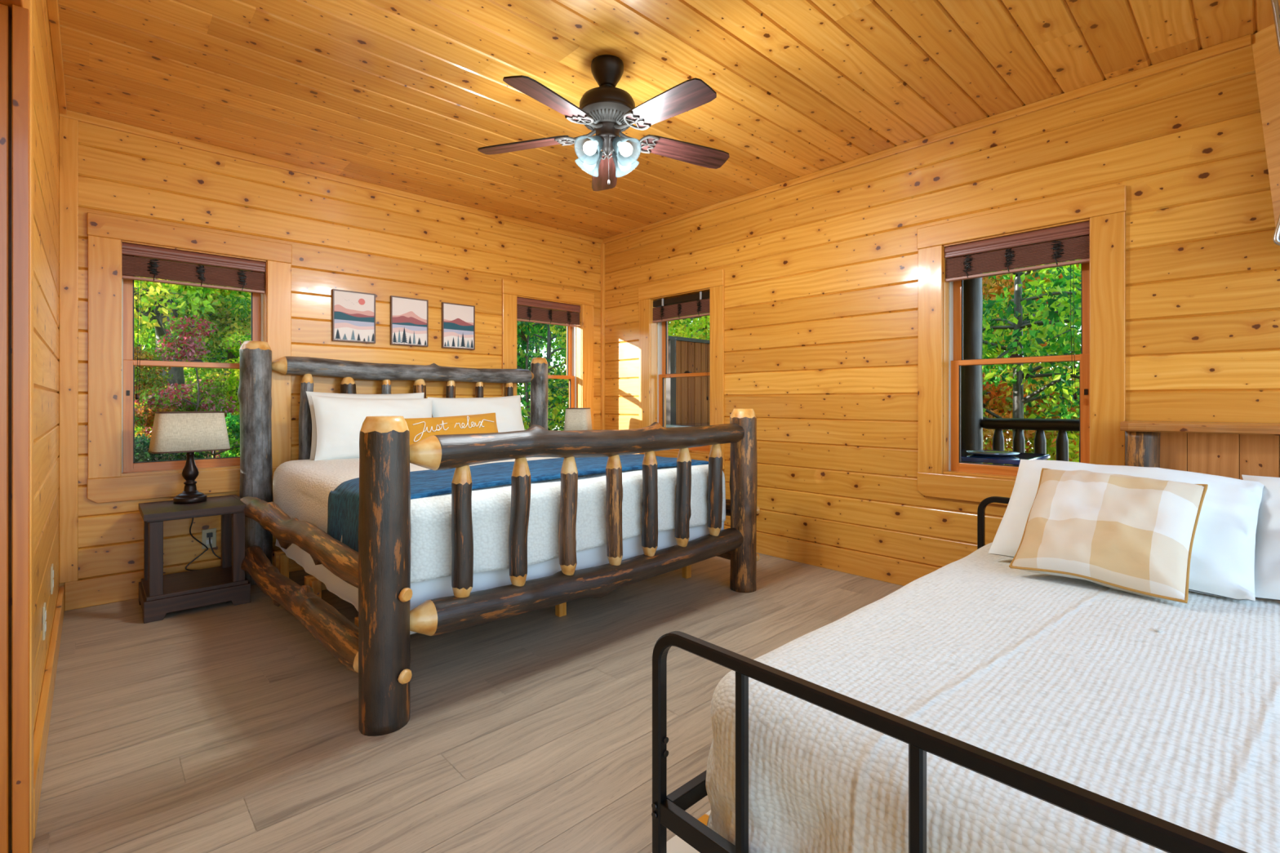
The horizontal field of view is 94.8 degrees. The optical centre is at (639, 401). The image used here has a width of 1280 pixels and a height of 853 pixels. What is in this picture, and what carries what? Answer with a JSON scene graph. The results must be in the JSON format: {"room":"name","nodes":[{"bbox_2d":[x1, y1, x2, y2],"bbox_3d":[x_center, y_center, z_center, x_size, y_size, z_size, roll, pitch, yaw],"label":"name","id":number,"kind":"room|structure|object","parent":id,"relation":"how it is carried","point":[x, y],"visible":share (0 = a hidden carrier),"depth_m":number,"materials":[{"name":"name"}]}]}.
{"room":"cabin bedroom","nodes":[
{"label":"cabin bedroom","id":0,"kind":"room"},
{"bbox_2d":[11,0,59,849],"bbox_3d":[-2.369,-0.218,2.221,0.190,2.650,2.240,0,0,-43],"label":"wall","id":1,"kind":"structure","parent":0,"point":[46,108],"depth_m":2.10,"materials":[{"name":"brown wood"}]},
{"bbox_2d":[0,0,33,852],"bbox_3d":[-1.221,-0.043,1.002,0.208,2.300,1.130,0,0,-43],"label":"door","id":2,"kind":"structure","parent":1,"relation":"in","point":[21,11],"depth_m":1.40,"materials":[{"name":"brown wood"}]},
{"bbox_2d":[42,602,46,640],"bbox_3d":[-2.092,0.772,2.069,0.008,0.115,0.070,0,0,-43],"label":"wall outlet","id":3,"kind":"object","parent":1,"relation":"attached to","point":[44,611],"visible":1,"depth_m":2.04,"materials":[{"name":"beige plastic"}]},
{"bbox_2d":[33,586,64,839],"bbox_3d":[-2.296,1.042,2.296,0.020,0.130,2.230,0,0,-43],"label":"baseboard","id":4,"kind":"structure","parent":1,"relation":"attached to","point":[41,730],"depth_m":1.93,"materials":[{"name":"brown wood"}]},
{"bbox_2d":[50,564,53,594],"bbox_3d":[-2.474,0.747,2.479,0.008,0.115,0.070,0,0,-43],"label":"wall outlet","id":5,"kind":"object","parent":1,"relation":"attached to","point":[51,566],"visible":1,"depth_m":2.45,"materials":[{"name":"beige plastic"}]},
{"bbox_2d":[46,0,66,115],"bbox_3d":[-1.968,-1.528,1.952,0.030,0.030,3.140,0,0,-43],"label":"trim","id":6,"kind":"structure","parent":1,"relation":"attached to","point":[52,5],"depth_m":2.55,"materials":[{"name":"brown wood"}]},
{"bbox_2d":[57,121,600,586],"bbox_3d":[-1.773,-0.218,4.437,4.082,2.650,0.190,0,0,-43],"label":"wall","id":7,"kind":"structure","parent":0,"point":[341,236],"depth_m":3.95,"materials":[{"name":"brown wood"}]},
{"bbox_2d":[58,115,78,583],"bbox_3d":[-3.030,-0.272,3.123,0.072,2.458,0.020,0,0,-43],"label":"trim","id":8,"kind":"structure","parent":7,"relation":"attached to","point":[68,127],"depth_m":3.11,"materials":[{"name":"brown wood"}]},
{"bbox_2d":[64,550,304,610],"bbox_3d":[-1.695,1.032,4.368,3.682,0.150,0.016,0,0,-43],"label":"baseboard","id":9,"kind":"structure","parent":7,"relation":"attached to","point":[82,593],"depth_m":3.24,"materials":[{"name":"brown wood"}]},
{"bbox_2d":[87,212,292,502],"bbox_3d":[-2.683,-0.233,3.566,0.970,1.570,0.204,0,0,-43],"label":"window","id":10,"kind":"structure","parent":7,"relation":"in","point":[112,363],"depth_m":3.37,"materials":[{"name":"brown wood"}]},
{"bbox_2d":[121,242,265,399],"bbox_3d":[-2.649,-0.450,3.529,0.686,0.879,0.052,0,0,-43],"label":"blind","id":11,"kind":"object","parent":10,"relation":"attached to","point":[146,268],"visible":0.99,"depth_m":3.49,"materials":[{"name":"brown"}]},
{"bbox_2d":[201,528,216,549],"bbox_3d":[-2.590,0.824,3.540,0.070,0.115,0.008,0,0,-43],"label":"wall outlet","id":12,"kind":"object","parent":7,"relation":"attached to","point":[205,540],"visible":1,"depth_m":3.54,"materials":[{"name":"beige plastic"}]},
{"bbox_2d":[205,539,212,544],"bbox_3d":[-2.588,0.844,3.538,0.032,0.028,0.003,0,0,-43],"label":"socket","id":13,"kind":"object","parent":12,"relation":"attached to","point":[206,540],"depth_m":3.53,"materials":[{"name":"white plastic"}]},
{"bbox_2d":[206,532,221,559],"bbox_3d":[-2.530,0.875,3.541,0.140,0.171,0.041,0,0,-15],"label":"power cord","id":14,"kind":"object","parent":12,"relation":"hanging from","point":[209,535],"visible":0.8,"depth_m":3.52,"materials":[{"name":"black plastic"}]},
{"bbox_2d":[58,109,602,244],"bbox_3d":[-1.701,-1.522,4.360,3.702,0.042,0.020,0,0,-43],"label":"trim","id":15,"kind":"structure","parent":7,"relation":"attached to","point":[82,117],"depth_m":3.84,"materials":[{"name":"brown wood"}]},
{"bbox_2d":[332,288,375,343],"bbox_3d":[-1.984,-0.588,4.091,0.279,0.350,0.026,0,0,-43],"label":"picture frame","id":16,"kind":"object","parent":7,"relation":"attached to","point":[353,313],"visible":1,"depth_m":4.08,"materials":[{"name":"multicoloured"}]},
{"bbox_2d":[390,295,428,346],"bbox_3d":[-1.704,-0.589,4.353,0.274,0.352,0.024,0,0,-43],"label":"picture frame","id":17,"kind":"object","parent":7,"relation":"attached to","point":[409,317],"visible":1,"depth_m":4.35,"materials":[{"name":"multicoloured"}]},
{"bbox_2d":[441,302,475,350],"bbox_3d":[-1.423,-0.588,4.615,0.268,0.350,0.024,0,0,-43],"label":"picture frame","id":18,"kind":"object","parent":7,"relation":"attached to","point":[458,320],"visible":1,"depth_m":4.61,"materials":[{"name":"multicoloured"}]},
{"bbox_2d":[502,278,594,430],"bbox_3d":[-0.850,-0.233,5.273,0.965,1.570,0.204,0,0,-43],"label":"window","id":19,"kind":"structure","parent":7,"relation":"in","point":[580,340],"depth_m":5.44,"materials":[{"name":"brown wood"}]},
{"bbox_2d":[516,297,580,399],"bbox_3d":[-0.817,-0.450,5.236,0.681,0.879,0.052,0,0,-43],"label":"blind","id":20,"kind":"object","parent":19,"relation":"attached to","point":[524,313],"visible":0.98,"depth_m":5.21,"materials":[{"name":"brown"}]},
{"bbox_2d":[600,243,604,430],"bbox_3d":[-0.354,-0.272,5.606,0.032,2.458,0.032,0,0,-43],"label":"trim","id":21,"kind":"structure","parent":7,"relation":"attached to","point":[602,245],"depth_m":5.59,"materials":[{"name":"brown wood"}]},
{"bbox_2d":[10,552,903,852],"bbox_3d":[-0.186,1.207,1.569,5.667,0.200,6.550,0,0,-43],"label":"floor","id":22,"kind":"structure","parent":0,"point":[223,727],"depth_m":2.03,"materials":[{"name":"wood"}]},
{"bbox_2d":[138,494,250,623],"bbox_3d":[-2.461,0.836,3.252,0.450,0.542,0.455,0,0,-43],"label":"nightstand","id":23,"kind":"object","parent":22,"relation":"on","point":[159,594],"visible":0.96,"depth_m":3.16,"materials":[{"name":"brown wood"}]},
{"bbox_2d":[147,411,231,503],"bbox_3d":[-2.540,0.311,3.326,0.222,0.508,0.356,0,0,42],"label":"table lamp","id":24,"kind":"object","parent":23,"relation":"on","point":[189,433],"visible":1,"depth_m":3.27,"materials":[{"name":"beige fabric"}]},
{"bbox_2d":[141,566,248,601],"bbox_3d":[-2.461,0.992,3.252,0.430,0.020,0.435,0,0,-43],"label":"shelf","id":25,"kind":"object","parent":23,"relation":"attached to","point":[212,580],"depth_m":3.18,"materials":[{"name":"brown wood"}]},
{"bbox_2d":[185,518,208,570],"bbox_3d":[-2.599,0.797,3.456,0.111,0.391,0.047,0,0,-43],"label":"lamp cord","id":26,"kind":"object","parent":23,"relation":"hanging from","point":[191,535],"visible":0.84,"depth_m":3.45,"materials":[{"name":"black plastic"}]},
{"bbox_2d":[237,340,759,736],"bbox_3d":[-0.876,0.367,3.535,2.358,1.480,2.408,0,0,-43],"label":"bed","id":27,"kind":"object","parent":22,"relation":"on","point":[375,647],"visible":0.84,"depth_m":2.55,"materials":[{"name":"brown wood"}]},
{"bbox_2d":[275,521,724,634],"bbox_3d":[-0.860,0.759,3.538,1.976,0.225,1.988,0,0,-43],"label":"box spring","id":28,"kind":"object","parent":27,"relation":"on","point":[422,591],"visible":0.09,"depth_m":2.65,"materials":[{"name":"white fabric"}]},
{"bbox_2d":[272,457,725,582],"bbox_3d":[-0.859,0.520,3.535,2.036,0.353,2.068,0,0,-43],"label":"coverlet","id":29,"kind":"object","parent":28,"relation":"on","point":[301,488],"visible":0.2,"depth_m":2.73,"materials":[{"name":"white fabric"}]},
{"bbox_2d":[306,391,424,459],"bbox_3d":[-1.799,0.163,3.942,0.760,0.455,0.190,0,0,-43],"label":"pillow","id":30,"kind":"object","parent":29,"relation":"on","point":[418,395],"visible":0.11,"depth_m":3.81,"materials":[{"name":"white fabric"}]},
{"bbox_2d":[311,395,432,460],"bbox_3d":[-1.706,0.170,3.835,0.778,0.420,0.210,0,0,-43],"label":"pillow","id":31,"kind":"object","parent":29,"relation":"on","point":[339,420],"visible":0.61,"depth_m":3.65,"materials":[{"name":"white fabric"}]},
{"bbox_2d":[404,412,497,444],"bbox_3d":[-1.252,0.233,3.971,0.696,0.306,0.157,0,0,-43],"label":"lumbar pillow","id":32,"kind":"object","parent":29,"relation":"on","point":[420,428],"visible":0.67,"depth_m":3.92,"materials":[{"name":"orange fabric"}]},
{"bbox_2d":[427,395,524,432],"bbox_3d":[-1.185,0.172,4.398,0.772,0.447,0.230,0,0,-43],"label":"pillow","id":33,"kind":"object","parent":29,"relation":"on","point":[508,411],"visible":0.42,"depth_m":4.40,"materials":[{"name":"white fabric"}]},
{"bbox_2d":[327,453,708,551],"bbox_3d":[-0.456,0.537,3.106,2.012,0.420,0.713,0,0,-43],"label":"throw blanket","id":34,"kind":"object","parent":29,"relation":"on","point":[343,508],"visible":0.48,"depth_m":2.64,"materials":[{"name":"blue fabric"}]},
{"bbox_2d":[666,809,711,852],"bbox_3d":[1.099,1.103,1.454,1.610,0.008,1.430,0,0,-43],"label":"rug","id":35,"kind":"object","parent":22,"relation":"on","point":[675,845],"visible":0.02,"depth_m":1.46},
{"bbox_2d":[651,496,1247,852],"bbox_3d":[1.335,0.776,1.527,2.192,0.662,1.502,0,0,-43],"label":"bed","id":36,"kind":"object","parent":22,"relation":"on","point":[668,812],"visible":0.69,"depth_m":0.99,"materials":[{"name":"black metal"}]},
{"bbox_2d":[705,542,1279,852],"bbox_3d":[1.353,0.816,1.529,2.122,0.442,1.498,0,0,-43],"label":"bedspread","id":37,"kind":"object","parent":36,"relation":"on","point":[1169,711],"visible":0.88,"depth_m":1.18,"materials":[{"name":"white fabric"}]},
{"bbox_2d":[1008,467,1208,603],"bbox_3d":[1.566,0.424,1.985,0.371,0.354,0.486,0,0,-43],"label":"throw pillow","id":38,"kind":"object","parent":37,"relation":"on","point":[1126,533],"visible":1,"depth_m":1.89,"materials":[{"name":"fabric"}]},
{"bbox_2d":[988,459,1264,601],"bbox_3d":[1.727,0.424,2.134,0.402,0.367,0.737,0,0,-43],"label":"pillow","id":39,"kind":"object","parent":37,"relation":"on","point":[1222,562],"visible":0.48,"depth_m":1.94,"materials":[{"name":"white fabric"}]},
{"bbox_2d":[1241,474,1279,600],"bbox_3d":[2.267,0.431,1.660,0.386,0.355,0.807,0,0,-43],"label":"pillow","id":40,"kind":"object","parent":37,"relation":"on","point":[1267,550],"visible":0.65,"depth_m":1.86,"materials":[{"name":"white fabric"}]},
{"bbox_2d":[1120,420,1279,479],"bbox_3d":[2.801,0.598,2.021,0.297,1.018,1.770,0,0,-43],"label":"headboard","id":41,"kind":"object","parent":22,"relation":"on","point":[1233,450],"visible":0.29,"depth_m":2.44,"materials":[{"name":"brown wood"}]},
{"bbox_3d":[-0.434,0.836,5.140,0.450,0.542,0.455,0,0,-43],"label":"nightstand","id":42,"kind":"object","parent":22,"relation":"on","visible":0},
{"bbox_2d":[564,408,592,430],"bbox_3d":[-0.541,0.311,5.167,0.220,0.508,0.355,0,0,4],"label":"table lamp","id":43,"kind":"object","parent":42,"relation":"on","point":[575,419],"visible":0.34,"depth_m":5.01,"materials":[{"name":"beige fabric"}]},
{"bbox_2d":[57,0,1279,239],"bbox_3d":[-0.599,-1.618,2.013,5.667,0.150,5.338,0,0,-43],"label":"ceiling","id":44,"kind":"structure","parent":0,"point":[405,95],"depth_m":2.77,"materials":[{"name":"brown wood"}]},
{"bbox_2d":[477,54,729,191],"bbox_3d":[-0.118,-1.256,2.650,1.220,0.574,1.160,0,0,-43],"label":"ceiling fan","id":45,"kind":"object","parent":44,"relation":"hanging from","point":[607,110],"visible":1,"depth_m":2.62,"materials":[{"name":"brown wood"}]},
{"bbox_2d":[604,44,1279,568],"bbox_3d":[1.747,-0.218,3.512,0.190,2.650,5.960,0,0,-43],"label":"wall","id":46,"kind":"structure","parent":0,"point":[820,285],"depth_m":3.51,"materials":[{"name":"brown wood"}]},
{"bbox_2d":[638,269,724,471],"bbox_3d":[0.386,-0.233,4.949,0.204,1.570,0.960,0,0,-43],"label":"window","id":47,"kind":"structure","parent":46,"relation":"in","point":[653,337],"depth_m":5.00,"materials":[{"name":"brown wood"}]},
{"bbox_2d":[652,291,710,399],"bbox_3d":[0.353,-0.448,4.918,0.054,0.875,0.676,0,0,-43],"label":"blind","id":48,"kind":"object","parent":47,"relation":"attached to","point":[663,312],"visible":0.97,"depth_m":4.89,"materials":[{"name":"brown fabric"}]},
{"bbox_2d":[724,525,940,586],"bbox_3d":[1.336,1.032,3.802,0.016,0.150,4.944,0,0,-43],"label":"baseboard","id":49,"kind":"structure","parent":46,"relation":"attached to","point":[896,571],"depth_m":3.81,"materials":[{"name":"brown wood"}]},
{"bbox_2d":[602,34,1251,244],"bbox_3d":[1.111,-1.522,4.041,0.020,0.042,4.280,0,0,-43],"label":"trim","id":50,"kind":"structure","parent":46,"relation":"attached to","point":[1245,41],"depth_m":3.19,"materials":[{"name":"brown wood"}]},
{"bbox_2d":[917,185,1126,505],"bbox_3d":[2.030,-0.233,3.184,0.204,1.570,0.956,0,0,-43],"label":"window","id":51,"kind":"structure","parent":46,"relation":"in","point":[1101,359],"depth_m":3.15,"materials":[{"name":"brown wood"}]},
{"bbox_2d":[944,221,1089,399],"bbox_3d":[1.994,-0.450,3.149,0.052,0.879,0.672,0,0,-43],"label":"blind","id":52,"kind":"object","parent":51,"relation":"attached to","point":[1070,249],"visible":0.97,"depth_m":3.10,"materials":[{"name":"brown"}]},
{"bbox_2d":[1270,0,1279,245],"bbox_3d":[2.813,-1.063,2.008,0.294,0.953,0.905,0,0,-43],"label":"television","id":53,"kind":"object","parent":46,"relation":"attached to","point":[1275,6],"visible":1,"depth_m":2.23,"materials":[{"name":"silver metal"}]},
{"bbox_2d":[1251,23,1279,226],"bbox_3d":[2.966,-1.113,2.394,0.740,0.860,0.344,0,0,-13],"label":"wall","id":54,"kind":"structure","parent":0,"point":[1266,55],"depth_m":2.43,"materials":[{"name":"brown wood"}]},
{"label":"outside","id":55,"kind":"structure","parent":0,"visible":0},
{"bbox_2d":[135,341,239,458],"bbox_3d":[-2.150,0.318,14.122,44.100,8.106,39.600,0,0,-43],"label":"ground","id":56,"kind":"structure","parent":55,"point":[236,442],"depth_m":9.80,"materials":[{"name":"green plant"}]},
{"bbox_2d":[133,344,177,439],"bbox_3d":[-5.787,0.382,6.772,1.054,2.179,0.978,0,0,-13],"label":"shrub","id":57,"kind":"object","parent":56,"relation":"on","point":[153,378],"visible":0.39,"depth_m":6.72,"materials":[{"name":"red plant"}]},
{"bbox_2d":[134,431,212,462],"bbox_3d":[-4.853,1.019,5.808,1.378,1.472,0.942,0,0,0],"label":"shrub","id":58,"kind":"object","parent":56,"relation":"on","point":[141,445],"visible":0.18,"depth_m":5.85,"materials":[{"name":"green plant"}]},
{"bbox_2d":[133,275,231,455],"bbox_3d":[-6.202,-2.336,7.871,4.190,7.084,4.211,0,0,-4],"label":"tree","id":59,"kind":"object","parent":56,"relation":"on","point":[158,294],"visible":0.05,"depth_m":7.18,"materials":[{"name":"green plant"}]},
{"bbox_2d":[134,313,239,435],"bbox_3d":[-5.397,0.241,7.058,1.070,2.476,1.218,0,0,-19],"label":"shrub","id":60,"kind":"object","parent":56,"relation":"on","point":[185,345],"visible":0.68,"depth_m":6.86,"materials":[{"name":"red plant"}]},
{"bbox_2d":[133,283,245,402],"bbox_3d":[-7.694,-2.318,8.434,4.748,6.585,4.974,0,0,-15],"label":"tree","id":61,"kind":"object","parent":56,"relation":"on","point":[205,371],"visible":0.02,"depth_m":8.87,"materials":[{"name":"green plant"}]},
{"bbox_2d":[133,284,251,399],"bbox_3d":[-6.333,-2.292,9.981,4.167,6.555,4.726,0,0,-43],"label":"tree","id":62,"kind":"object","parent":56,"relation":"on","point":[222,355],"visible":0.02,"depth_m":9.05,"materials":[{"name":"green plant"}]},
{"bbox_2d":[134,317,250,381],"bbox_3d":[-9.322,-4.251,11.261,6.966,8.944,5.924,0,0,-35],"label":"tree","id":63,"kind":"object","parent":56,"relation":"on","point":[144,344],"visible":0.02,"depth_m":11.15,"materials":[{"name":"green plant"}]},
{"bbox_2d":[134,284,251,457],"bbox_3d":[-6.092,-0.368,8.985,2.579,2.928,2.142,0,0,5],"label":"tree","id":64,"kind":"object","parent":56,"relation":"on","point":[234,308],"visible":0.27,"depth_m":8.36,"materials":[{"name":"green plant"}]},
{"bbox_2d":[165,408,239,457],"bbox_3d":[-4.630,0.882,6.462,0.880,1.612,1.395,0,0,42],"label":"shrub","id":65,"kind":"object","parent":56,"relation":"on","point":[233,423],"visible":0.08,"depth_m":6.46,"materials":[{"name":"green plant"}]},
{"bbox_2d":[183,352,226,380],"bbox_3d":[-7.993,-4.337,12.957,5.858,8.926,7.042,0,0,-38],"label":"tree","id":66,"kind":"object","parent":56,"relation":"on","point":[213,353],"visible":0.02,"depth_m":11.79,"materials":[{"name":"green plant"}]},
{"bbox_2d":[188,331,251,457],"bbox_3d":[-4.798,0.185,7.577,1.477,2.480,1.156,0,0,15],"label":"shrub","id":67,"kind":"object","parent":56,"relation":"on","point":[225,380],"visible":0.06,"depth_m":7.32,"materials":[{"name":"green plant"}]},
{"bbox_2d":[516,320,566,430],"bbox_3d":[-1.480,-0.482,9.927,2.671,5.178,3.039,0,0,-9],"label":"tree","id":68,"kind":"object","parent":56,"relation":"on","point":[549,353],"visible":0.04,"depth_m":9.89,"materials":[{"name":"green plant"}]},
{"bbox_2d":[516,323,568,429],"bbox_3d":[-2.275,-0.865,13.723,3.989,5.914,4.214,0,0,31],"label":"tree","id":69,"kind":"object","parent":56,"relation":"on","point":[543,332],"visible":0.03,"depth_m":12.65,"materials":[{"name":"green plant"}]},
{"bbox_2d":[516,318,568,430],"bbox_3d":[-1.445,0.146,8.624,2.300,3.966,2.171,0,0,4],"label":"tree","id":70,"kind":"object","parent":56,"relation":"on","point":[562,393],"visible":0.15,"depth_m":8.46,"materials":[{"name":"green plant"}]},
{"bbox_2d":[668,318,706,336],"bbox_3d":[1.041,-0.957,14.230,4.948,7.322,5.362,0,0,9],"label":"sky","id":71,"kind":"structure","parent":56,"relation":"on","point":[695,318],"depth_m":13.01,"materials":[{"name":"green plant"}]},
{"bbox_2d":[668,312,710,340],"bbox_3d":[0.938,-0.470,9.750,2.806,5.185,3.008,0,0,-19],"label":"tree","id":72,"kind":"object","parent":56,"relation":"on","point":[682,329],"visible":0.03,"depth_m":8.96,"materials":[{"name":"green plant"}]},
{"bbox_2d":[982,273,1061,457],"bbox_3d":[7.880,-2.129,11.825,6.393,9.904,6.032,0,0,-43],"label":"tree","id":73,"kind":"object","parent":56,"relation":"on","point":[997,353],"visible":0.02,"depth_m":11.71,"materials":[{"name":"green plant"}]},
{"bbox_2d":[982,301,1073,448],"bbox_3d":[6.103,-1.735,13.372,5.430,9.175,5.811,0,0,-32],"label":"tree","id":74,"kind":"object","parent":56,"relation":"on","point":[1003,301],"visible":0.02,"depth_m":12.64,"materials":[{"name":"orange plant"}]},
{"bbox_2d":[982,265,1079,465],"bbox_3d":[5.494,-0.476,9.845,3.908,5.928,3.787,0,0,-43],"label":"tree","id":75,"kind":"object","parent":56,"relation":"on","point":[1006,411],"visible":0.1,"depth_m":8.67,"materials":[{"name":"green plant"}]},
{"bbox_2d":[982,258,1080,436],"bbox_3d":[4.583,-0.668,7.268,3.312,5.910,3.038,0,0,13],"label":"tree","id":76,"kind":"object","parent":56,"relation":"on","point":[1060,383],"visible":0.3,"depth_m":6.93,"materials":[{"name":"green plant"}]},
{"bbox_2d":[982,262,1080,465],"bbox_3d":[6.858,-0.185,8.723,4.635,5.519,3.604,0,0,-32],"label":"tree","id":77,"kind":"object","parent":56,"relation":"on","point":[1073,436],"visible":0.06,"depth_m":8.31,"materials":[{"name":"green plant"}]},
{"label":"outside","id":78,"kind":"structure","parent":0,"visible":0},
{"bbox_3d":[2.572,1.247,4.633,2.520,0.040,7.275,0,0,-43],"label":"porch deck","id":79,"kind":"object","parent":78,"visible":0},
{"bbox_2d":[666,335,710,423],"bbox_3d":[0.870,0.247,7.137,1.600,1.960,0.100,0,0,-43],"label":"privacy screen","id":80,"kind":"object","parent":79,"relation":"on","point":[686,402],"visible":0.2,"depth_m":6.84,"materials":[{"name":"brown wood"}]},
{"bbox_2d":[666,422,710,427],"bbox_3d":[1.371,0.737,6.224,1.590,0.980,1.840,0,0,-43],"label":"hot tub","id":81,"kind":"object","parent":79,"relation":"on","point":[689,424],"visible":0.02,"depth_m":6.22,"materials":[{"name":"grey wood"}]},
{"bbox_2d":[960,273,982,463],"bbox_3d":[3.136,-0.208,5.584,0.206,2.890,0.204,0,0,29],"label":"porch post","id":82,"kind":"object","parent":79,"relation":"on","point":[971,377],"visible":0.38,"depth_m":5.50,"materials":[{"name":"black wood"}]},
{"bbox_2d":[980,417,1079,464],"bbox_3d":[3.119,0.612,5.603,0.111,0.927,5.150,0,0,-43],"label":"porch railing","id":83,"kind":"object","parent":82,"relation":"attached to","point":[1018,424],"visible":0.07,"depth_m":5.17,"materials":[{"name":"black wood"}]},
{"bbox_2d":[960,449,1050,466],"bbox_3d":[2.224,0.772,3.848,0.600,0.910,0.640,0,0,-43],"label":"patio table","id":84,"kind":"object","parent":79,"relation":"on","point":[991,456],"visible":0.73,"depth_m":3.65,"materials":[{"name":"blue"}]},
{"bbox_2d":[965,449,1020,456],"bbox_3d":[2.257,0.329,3.769,0.300,0.024,0.298,0,0,-43],"label":"round tray","id":85,"kind":"object","parent":84,"relation":"on","point":[971,452],"depth_m":3.70,"materials":[{"name":"silver"}]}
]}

